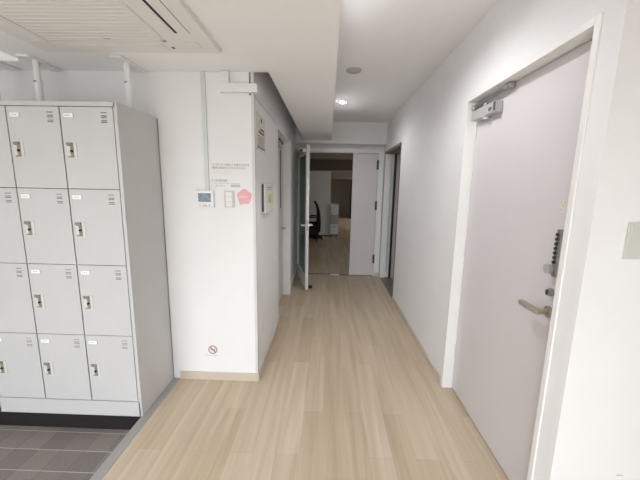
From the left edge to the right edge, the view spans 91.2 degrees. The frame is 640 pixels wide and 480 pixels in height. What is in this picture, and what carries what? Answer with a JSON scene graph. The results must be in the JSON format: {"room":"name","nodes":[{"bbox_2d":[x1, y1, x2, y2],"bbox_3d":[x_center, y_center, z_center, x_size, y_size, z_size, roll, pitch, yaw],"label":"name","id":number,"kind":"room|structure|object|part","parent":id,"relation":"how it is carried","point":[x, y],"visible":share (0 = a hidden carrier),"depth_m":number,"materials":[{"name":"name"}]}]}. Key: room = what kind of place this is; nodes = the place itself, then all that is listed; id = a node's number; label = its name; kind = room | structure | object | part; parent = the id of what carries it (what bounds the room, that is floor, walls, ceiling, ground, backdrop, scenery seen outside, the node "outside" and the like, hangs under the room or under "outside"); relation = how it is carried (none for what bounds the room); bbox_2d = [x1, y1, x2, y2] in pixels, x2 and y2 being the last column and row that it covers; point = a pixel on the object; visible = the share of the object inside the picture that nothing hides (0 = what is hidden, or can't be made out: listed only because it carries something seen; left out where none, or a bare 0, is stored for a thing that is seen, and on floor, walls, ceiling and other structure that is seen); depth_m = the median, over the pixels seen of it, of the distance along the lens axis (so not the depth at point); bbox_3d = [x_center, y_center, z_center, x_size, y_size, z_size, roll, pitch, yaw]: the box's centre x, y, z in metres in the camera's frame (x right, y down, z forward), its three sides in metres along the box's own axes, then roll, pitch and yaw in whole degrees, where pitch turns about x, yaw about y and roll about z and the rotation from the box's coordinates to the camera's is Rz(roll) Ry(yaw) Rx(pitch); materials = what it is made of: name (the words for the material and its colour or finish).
{"room":"office corridor","nodes":[
{"label":"office corridor","id":0,"kind":"room"},
{"bbox_2d":[0,425,129,479],"bbox_3d":[-2.147,1.488,0.561,1.950,0.100,3.800,1,10,1],"label":"floor tile","id":1,"kind":"structure","parent":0,"point":[26,452],"depth_m":1.83,"materials":[{"name":"tile"}]},
{"bbox_2d":[0,101,173,429],"bbox_3d":[-1.578,0.197,2.041,0.960,1.978,0.422,1,10,1],"label":"tall cabinet","id":2,"kind":"object","parent":1,"relation":"on","point":[86,337],"visible":1,"depth_m":1.86,"materials":[{"name":"metal"}]},
{"bbox_2d":[4,192,11,201],"bbox_3d":[-1.760,-0.240,1.770,0.032,0.055,0.005,1,10,1],"label":"vent","id":3,"kind":"object","parent":2,"relation":"attached to","point":[7,195],"depth_m":1.77,"materials":[{"name":"metal"}]},
{"bbox_3d":[-1.848,-0.513,1.736,0.289,0.434,0.017,1,10,1],"label":"door","id":4,"kind":"part","parent":2,"relation":"part of","materials":[{"name":"metal"}]},
{"bbox_2d":[0,61,20,100],"bbox_3d":[-1.966,-0.944,1.934,0.087,0.291,0.240,1,10,1],"label":"pole","id":5,"kind":"object","parent":2,"relation":"on","point":[2,64],"visible":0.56,"depth_m":1.97,"materials":[{"name":"white plastic"}]},
{"bbox_3d":[-1.972,-1.080,1.911,0.070,0.014,0.240,1,10,1],"label":"ceiling plate","id":6,"kind":"part","parent":5,"relation":"part of","materials":[{"name":"white plastic"}]},
{"bbox_3d":[-1.856,-0.083,1.808,0.289,0.434,0.017,1,10,1],"label":"door","id":7,"kind":"part","parent":2,"relation":"part of","materials":[{"name":"metal"}]},
{"bbox_3d":[-1.864,0.348,1.881,0.289,0.434,0.017,1,10,1],"label":"door","id":8,"kind":"part","parent":2,"relation":"part of","materials":[{"name":"metal"}]},
{"bbox_3d":[-1.872,0.779,1.953,0.289,0.434,0.017,1,10,1],"label":"door","id":9,"kind":"part","parent":2,"relation":"part of","materials":[{"name":"metal"}]},
{"bbox_3d":[-1.553,-0.507,1.729,0.289,0.434,0.017,1,10,1],"label":"door","id":10,"kind":"part","parent":2,"relation":"part of","materials":[{"name":"metal"}]},
{"bbox_2d":[15,54,61,100],"bbox_3d":[-1.696,-0.938,1.928,0.087,0.291,0.240,1,10,1],"label":"pole","id":11,"kind":"object","parent":2,"relation":"on","point":[38,83],"visible":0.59,"depth_m":1.86,"materials":[{"name":"white plastic"}]},
{"bbox_3d":[-1.702,-1.074,1.905,0.070,0.014,0.240,1,10,1],"label":"ceiling plate","id":12,"kind":"part","parent":11,"relation":"part of","materials":[{"name":"white plastic"}]},
{"bbox_3d":[-1.561,-0.076,1.801,0.289,0.434,0.017,1,10,1],"label":"door","id":13,"kind":"part","parent":2,"relation":"part of","materials":[{"name":"metal"}]},
{"bbox_2d":[46,111,52,121],"bbox_3d":[-1.456,-0.665,1.690,0.032,0.055,0.005,1,10,1],"label":"vent","id":14,"kind":"object","parent":2,"relation":"attached to","point":[49,114],"depth_m":1.69,"materials":[{"name":"metal"}]},
{"bbox_3d":[-1.569,0.355,1.874,0.289,0.434,0.017,1,10,1],"label":"door","id":15,"kind":"part","parent":2,"relation":"part of","materials":[{"name":"metal"}]},
{"bbox_3d":[-1.577,0.786,1.946,0.289,0.434,0.017,1,10,1],"label":"door","id":16,"kind":"part","parent":2,"relation":"part of","materials":[{"name":"metal"}]},
{"bbox_3d":[-1.257,-0.500,1.722,0.289,0.434,0.017,1,10,1],"label":"door","id":17,"kind":"part","parent":2,"relation":"part of","materials":[{"name":"metal"}]},
{"bbox_3d":[-1.265,-0.069,1.794,0.289,0.434,0.017,1,10,1],"label":"door","id":18,"kind":"part","parent":2,"relation":"part of","materials":[{"name":"metal"}]},
{"bbox_2d":[100,112,106,122],"bbox_3d":[-1.161,-0.658,1.684,0.032,0.055,0.005,1,10,1],"label":"vent","id":19,"kind":"object","parent":2,"relation":"attached to","point":[103,115],"depth_m":1.68,"materials":[{"name":"metal"}]},
{"bbox_3d":[-1.273,0.362,1.867,0.289,0.434,0.017,1,10,1],"label":"door","id":20,"kind":"part","parent":2,"relation":"part of","materials":[{"name":"metal"}]},
{"bbox_3d":[-1.281,0.792,1.939,0.289,0.434,0.017,1,10,1],"label":"door","id":21,"kind":"part","parent":2,"relation":"part of","materials":[{"name":"metal"}]},
{"bbox_2d":[109,55,144,108],"bbox_3d":[-1.151,-0.925,1.915,0.087,0.291,0.240,1,10,1],"label":"pole","id":22,"kind":"object","parent":2,"relation":"on","point":[127,64],"visible":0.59,"depth_m":1.85,"materials":[{"name":"white plastic"}]},
{"bbox_3d":[-1.157,-1.062,1.892,0.070,0.014,0.240,1,10,1],"label":"ceiling plate","id":23,"kind":"part","parent":22,"relation":"part of","materials":[{"name":"white plastic"}]},
{"bbox_2d":[0,70,297,377],"bbox_3d":[-1.756,-0.399,3.688,2.700,2.800,3.010,1,10,1],"label":"wall","id":24,"kind":"structure","parent":0,"point":[210,251],"depth_m":2.19,"materials":[{"name":"paint"}]},
{"bbox_2d":[195,190,214,207],"bbox_3d":[-0.785,-0.280,2.143,0.124,0.118,0.024,1,10,1],"label":"intercom","id":25,"kind":"object","parent":24,"relation":"attached to","point":[204,198],"visible":1,"depth_m":2.13,"materials":[{"name":"white plastic"}]},
{"bbox_2d":[200,71,209,189],"bbox_3d":[-0.761,-0.710,2.076,0.029,0.752,0.012,1,10,1],"label":"cable cover","id":26,"kind":"object","parent":24,"relation":"attached to","point":[202,74],"visible":1,"depth_m":2.07,"materials":[{"name":"plastic"}]},
{"bbox_2d":[208,345,217,355],"bbox_3d":[-0.812,0.824,2.340,0.095,0.081,0.003,1,10,1],"label":"no smoking sign","id":27,"kind":"object","parent":24,"relation":"attached to","point":[210,347],"visible":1,"depth_m":2.34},
{"bbox_2d":[212,179,239,186],"bbox_3d":[-0.639,-0.387,2.133,0.191,0.050,0.001,1,10,1],"label":"notice","id":28,"kind":"object","parent":24,"relation":"attached to","point":[212,179],"visible":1,"depth_m":2.13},
{"bbox_2d":[224,191,234,207],"bbox_3d":[-0.620,-0.280,2.144,0.069,0.114,0.013,1,10,1],"label":"light switch","id":29,"kind":"object","parent":24,"relation":"attached to","point":[229,201],"visible":1,"depth_m":2.14,"materials":[{"name":"white plastic"}]},
{"bbox_2d":[212,163,248,168],"bbox_3d":[-0.603,-0.482,2.116,0.252,0.064,0.001,1,10,1],"label":"notice","id":30,"kind":"object","parent":24,"relation":"attached to","point":[213,163],"visible":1,"depth_m":2.11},
{"bbox_2d":[180,272,296,380],"bbox_3d":[-0.717,0.782,3.832,0.599,0.062,2.981,1,10,1],"label":"baseboard","id":31,"kind":"structure","parent":24,"relation":"attached to","point":[202,375],"depth_m":2.37,"materials":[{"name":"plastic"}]},
{"bbox_2d":[220,71,258,95],"bbox_3d":[-0.520,-1.015,2.034,0.236,0.128,0.082,1,10,1],"label":"duct","id":32,"kind":"object","parent":24,"relation":"attached to","point":[226,86],"visible":1,"depth_m":2.00,"materials":[{"name":"white plastic"}]},
{"bbox_2d":[237,189,251,204],"bbox_3d":[-0.517,-0.291,2.145,0.103,0.113,0.002,1,10,1],"label":"sticker","id":33,"kind":"object","parent":24,"relation":"attached to","point":[243,196],"visible":1,"depth_m":2.14,"materials":[{"name":"pink paper"}]},
{"bbox_2d":[256,110,264,152],"bbox_3d":[-0.429,-0.773,2.276,0.002,0.255,0.310,1,10,1],"label":"poster","id":34,"kind":"object","parent":24,"relation":"attached to","point":[260,121],"visible":1,"depth_m":2.25,"materials":[{"name":"paper"}]},
{"bbox_2d":[262,183,272,213],"bbox_3d":[-0.419,-0.340,2.518,0.029,0.230,0.346,1,10,1],"label":"box","id":35,"kind":"object","parent":24,"relation":"attached to","point":[267,188],"visible":1,"depth_m":2.43,"materials":[{"name":"plastic"}]},
{"bbox_2d":[262,184,263,211],"bbox_3d":[-0.428,-0.314,2.350,0.015,0.205,0.007,1,10,1],"label":"vent","id":36,"kind":"object","parent":35,"relation":"attached to","point":[262,184],"depth_m":2.35,"materials":[{"name":"metal"}]},
{"bbox_2d":[251,72,297,372],"bbox_3d":[-0.415,-0.249,3.644,0.018,2.168,2.955,1,10,1],"label":"trim","id":37,"kind":"structure","parent":24,"relation":"attached to","point":[253,97],"depth_m":2.18,"materials":[{"name":"white paint"}]},
{"bbox_2d":[278,127,290,318],"bbox_3d":[-0.467,-0.180,3.662,0.137,2.025,0.995,1,10,1],"label":"door","id":38,"kind":"structure","parent":24,"relation":"in","point":[284,144],"depth_m":4.03,"materials":[{"name":"metal"}]},
{"bbox_3d":[-0.519,-0.170,3.650,0.035,1.990,0.919,1,10,1],"label":"panel","id":39,"kind":"part","parent":38,"relation":"part of","materials":[{"name":"paint"}]},
{"bbox_2d":[0,0,340,139],"bbox_3d":[-1.521,-1.202,1.554,3.233,0.360,6.679,1,10,1],"label":"ceiling","id":40,"kind":"structure","parent":0,"point":[294,41],"depth_m":1.76,"materials":[{"name":"paint"}]},
{"bbox_2d":[0,52,17,60],"bbox_3d":[-1.871,-1.016,1.536,0.142,0.014,0.665,1,10,1],"label":"recessed light","id":41,"kind":"object","parent":40,"relation":"in","point":[3,57],"visible":1,"depth_m":1.82,"materials":[{"name":"white plastic"}]},
{"bbox_2d":[0,0,221,52],"bbox_3d":[-1.020,-0.939,1.217,0.962,0.029,0.956,1,10,1],"label":"air conditioner","id":42,"kind":"object","parent":40,"relation":"attached to","point":[120,26],"visible":1,"depth_m":1.41,"materials":[{"name":"plastic"}]},
{"bbox_2d":[0,0,165,41],"bbox_3d":[-1.071,-0.932,1.201,0.610,0.019,0.709,1,10,1],"label":"grille","id":43,"kind":"object","parent":42,"relation":"attached to","point":[45,20],"depth_m":1.37,"materials":[{"name":"white plastic"}]},
{"bbox_2d":[102,216,508,479],"bbox_3d":[0.178,0.231,7.819,6.400,0.140,18.650,1,10,1],"label":"floor","id":44,"kind":"structure","parent":0,"point":[344,390],"depth_m":2.06,"materials":[{"name":"brown wood"}]},
{"bbox_2d":[90,378,179,479],"bbox_3d":[-1.141,1.411,0.520,0.058,0.103,3.799,1,10,1],"label":"strip","id":45,"kind":"object","parent":44,"relation":"attached to","point":[108,463],"visible":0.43,"depth_m":1.82,"materials":[{"name":"metal"}]},
{"bbox_2d":[309,200,321,241],"bbox_3d":[-0.196,-0.539,8.646,0.540,1.089,0.576,1,10,1],"label":"office chair","id":46,"kind":"object","parent":44,"relation":"on","point":[314,230],"visible":0.71,"depth_m":8.46,"materials":[{"name":"fabric"}]},
{"bbox_3d":[-0.233,-0.415,8.660,0.470,0.160,0.460,1,10,1],"label":"seat","id":47,"kind":"part","parent":46,"relation":"part of","materials":[{"name":"fabric"}]},
{"bbox_3d":[-0.074,-0.657,8.605,0.190,0.840,0.420,1,10,1],"label":"backrest","id":48,"kind":"part","parent":46,"relation":"part of","materials":[{"name":"fabric"}]},
{"bbox_2d":[309,171,330,235],"bbox_3d":[-0.218,-1.117,9.579,1.067,1.920,0.475,1,10,1],"label":"storage cabinet","id":49,"kind":"object","parent":44,"relation":"on","point":[319,181],"visible":0.47,"depth_m":9.31,"materials":[{"name":"white metal"}]},
{"bbox_3d":[-0.383,-1.058,9.361,0.710,1.770,0.017,1,10,1],"label":"door","id":50,"kind":"part","parent":49,"relation":"part of","materials":[{"name":"white plastic"}]},
{"bbox_3d":[0.142,-1.046,9.349,0.320,1.770,0.017,1,10,1],"label":"door","id":51,"kind":"part","parent":49,"relation":"part of","materials":[{"name":"white plastic"}]},
{"bbox_2d":[330,204,338,235],"bbox_3d":[0.429,-0.611,9.535,0.235,0.960,0.475,1,10,1],"label":"chest","id":52,"kind":"object","parent":44,"relation":"on","point":[334,208],"visible":0.98,"depth_m":9.31,"materials":[{"name":"white plastic"}]},
{"bbox_3d":[0.424,-0.606,9.312,0.225,0.275,0.015,1,10,1],"label":"drawer","id":53,"kind":"part","parent":52,"relation":"part of","materials":[{"name":"plastic"}]},
{"bbox_3d":[0.419,-0.325,9.360,0.225,0.275,0.015,1,10,1],"label":"drawer","id":54,"kind":"part","parent":52,"relation":"part of","materials":[{"name":"white plastic"}]},
{"bbox_3d":[0.429,-0.887,9.265,0.225,0.275,0.015,1,10,1],"label":"drawer","id":55,"kind":"part","parent":52,"relation":"part of","materials":[{"name":"white plastic"}]},
{"bbox_2d":[310,153,352,178],"bbox_3d":[0.313,-2.605,10.890,6.600,0.760,11.850,1,10,1],"label":"ceiling","id":56,"kind":"structure","parent":0,"point":[340,165],"depth_m":11.98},
{"bbox_2d":[330,179,349,215],"bbox_3d":[0.294,-1.683,10.949,6.600,2.600,11.840,1,10,1],"label":"wall","id":57,"kind":"structure","parent":0,"point":[340,188],"depth_m":16.02,"materials":[{"name":"brown wood"}]},
{"bbox_2d":[349,179,351,218],"bbox_3d":[1.475,-1.925,14.816,0.130,1.840,0.070,1,10,1],"label":"trim","id":58,"kind":"structure","parent":57,"relation":"attached to","point":[350,179],"depth_m":14.76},
{"bbox_2d":[295,122,399,272],"bbox_3d":[0.135,-0.701,5.092,6.400,2.600,0.220,1,10,1],"label":"wall","id":59,"kind":"structure","parent":0,"point":[356,135],"depth_m":4.82,"materials":[{"name":"paint"}]},
{"bbox_2d":[297,145,383,289],"bbox_3d":[0.286,-0.362,4.728,1.389,2.062,0.942,1,10,1],"label":"door","id":60,"kind":"structure","parent":59,"relation":"in","point":[368,164],"depth_m":5.02,"materials":[{"name":"metal"}]},
{"bbox_3d":[-0.264,-0.384,4.699,0.008,1.700,0.738,-1,10,-12],"label":"glass","id":61,"kind":"part","parent":60,"relation":"part of","materials":[{"name":"glass"}]},
{"bbox_3d":[-0.190,-0.212,4.376,0.162,0.140,0.172,-1,10,-12],"label":"handle","id":62,"kind":"part","parent":60,"relation":"part of","materials":[{"name":"silver metal"}]},
{"bbox_3d":[0.257,0.582,5.294,1.263,0.011,0.060,1,10,1],"label":"sill","id":63,"kind":"part","parent":60,"relation":"part of","materials":[{"name":"metal"}]},
{"bbox_2d":[333,0,498,121],"bbox_3d":[1.098,-1.335,1.598,3.340,0.157,6.950,1,10,1],"label":"ceiling","id":64,"kind":"structure","parent":0,"point":[397,45],"depth_m":2.21,"materials":[{"name":"paint"}]},
{"bbox_2d":[338,100,347,103],"bbox_3d":[0.269,-1.617,3.668,0.120,0.034,0.120,1,10,1],"label":"recessed light","id":65,"kind":"object","parent":64,"relation":"in","point":[340,101],"visible":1,"depth_m":3.65,"materials":[{"name":"white plastic"}]},
{"bbox_2d":[346,67,361,73],"bbox_3d":[0.289,-1.442,2.677,0.134,0.018,0.134,1,10,1],"label":"smoke detector","id":66,"kind":"object","parent":64,"relation":"attached to","point":[352,70],"visible":1,"depth_m":2.65,"materials":[{"name":"plastic"}]},
{"bbox_2d":[348,69,359,73],"bbox_3d":[0.289,-1.437,2.678,0.100,0.006,0.100,1,10,1],"label":"grille","id":67,"kind":"object","parent":66,"relation":"attached to","point":[351,71],"depth_m":2.66,"materials":[{"name":"plastic"}]},
{"bbox_2d":[379,0,639,479],"bbox_3d":[1.819,-0.278,3.061,1.720,2.500,4.095,1,10,1],"label":"wall","id":68,"kind":"structure","parent":0,"point":[590,428],"depth_m":1.17,"materials":[{"name":"paint"}]},
{"bbox_2d":[379,142,401,297],"bbox_3d":[1.420,-0.279,4.499,0.884,2.013,1.060,1,10,1],"label":"door","id":69,"kind":"structure","parent":68,"relation":"in","point":[387,281],"depth_m":4.94,"materials":[{"name":"metal"}]},
{"bbox_3d":[1.064,0.703,4.673,0.180,0.006,1.040,1,10,1],"label":"sill","id":70,"kind":"part","parent":69,"relation":"part of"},
{"bbox_2d":[374,273,440,384],"bbox_3d":[1.756,0.930,3.230,1.800,0.060,4.044,1,10,1],"label":"baseboard","id":71,"kind":"structure","parent":68,"relation":"attached to","point":[432,367],"depth_m":2.92,"materials":[{"name":"plastic"}]},
{"bbox_2d":[440,12,603,479],"bbox_3d":[0.963,0.176,1.688,0.106,2.028,1.022,1,10,1],"label":"door","id":72,"kind":"structure","parent":68,"relation":"in","point":[523,138],"depth_m":1.56,"materials":[{"name":"metal"}]},
{"bbox_3d":[0.977,-0.806,1.788,0.040,0.058,0.395,1,10,-1],"label":"arm","id":73,"kind":"part","parent":72,"relation":"part of","materials":[{"name":"metal"}]},
{"bbox_3d":[0.942,0.295,1.375,0.060,0.050,0.145,1,10,1],"label":"handle","id":74,"kind":"part","parent":72,"relation":"part of","materials":[{"name":"silver metal"}]},
{"bbox_2d":[622,222,639,258],"bbox_3d":[1.084,0.004,1.047,0.123,0.125,0.009,1,10,1],"label":"light switch","id":75,"kind":"object","parent":68,"relation":"attached to","point":[631,250],"visible":1,"depth_m":1.04,"materials":[{"name":"white plastic"}]}
]}

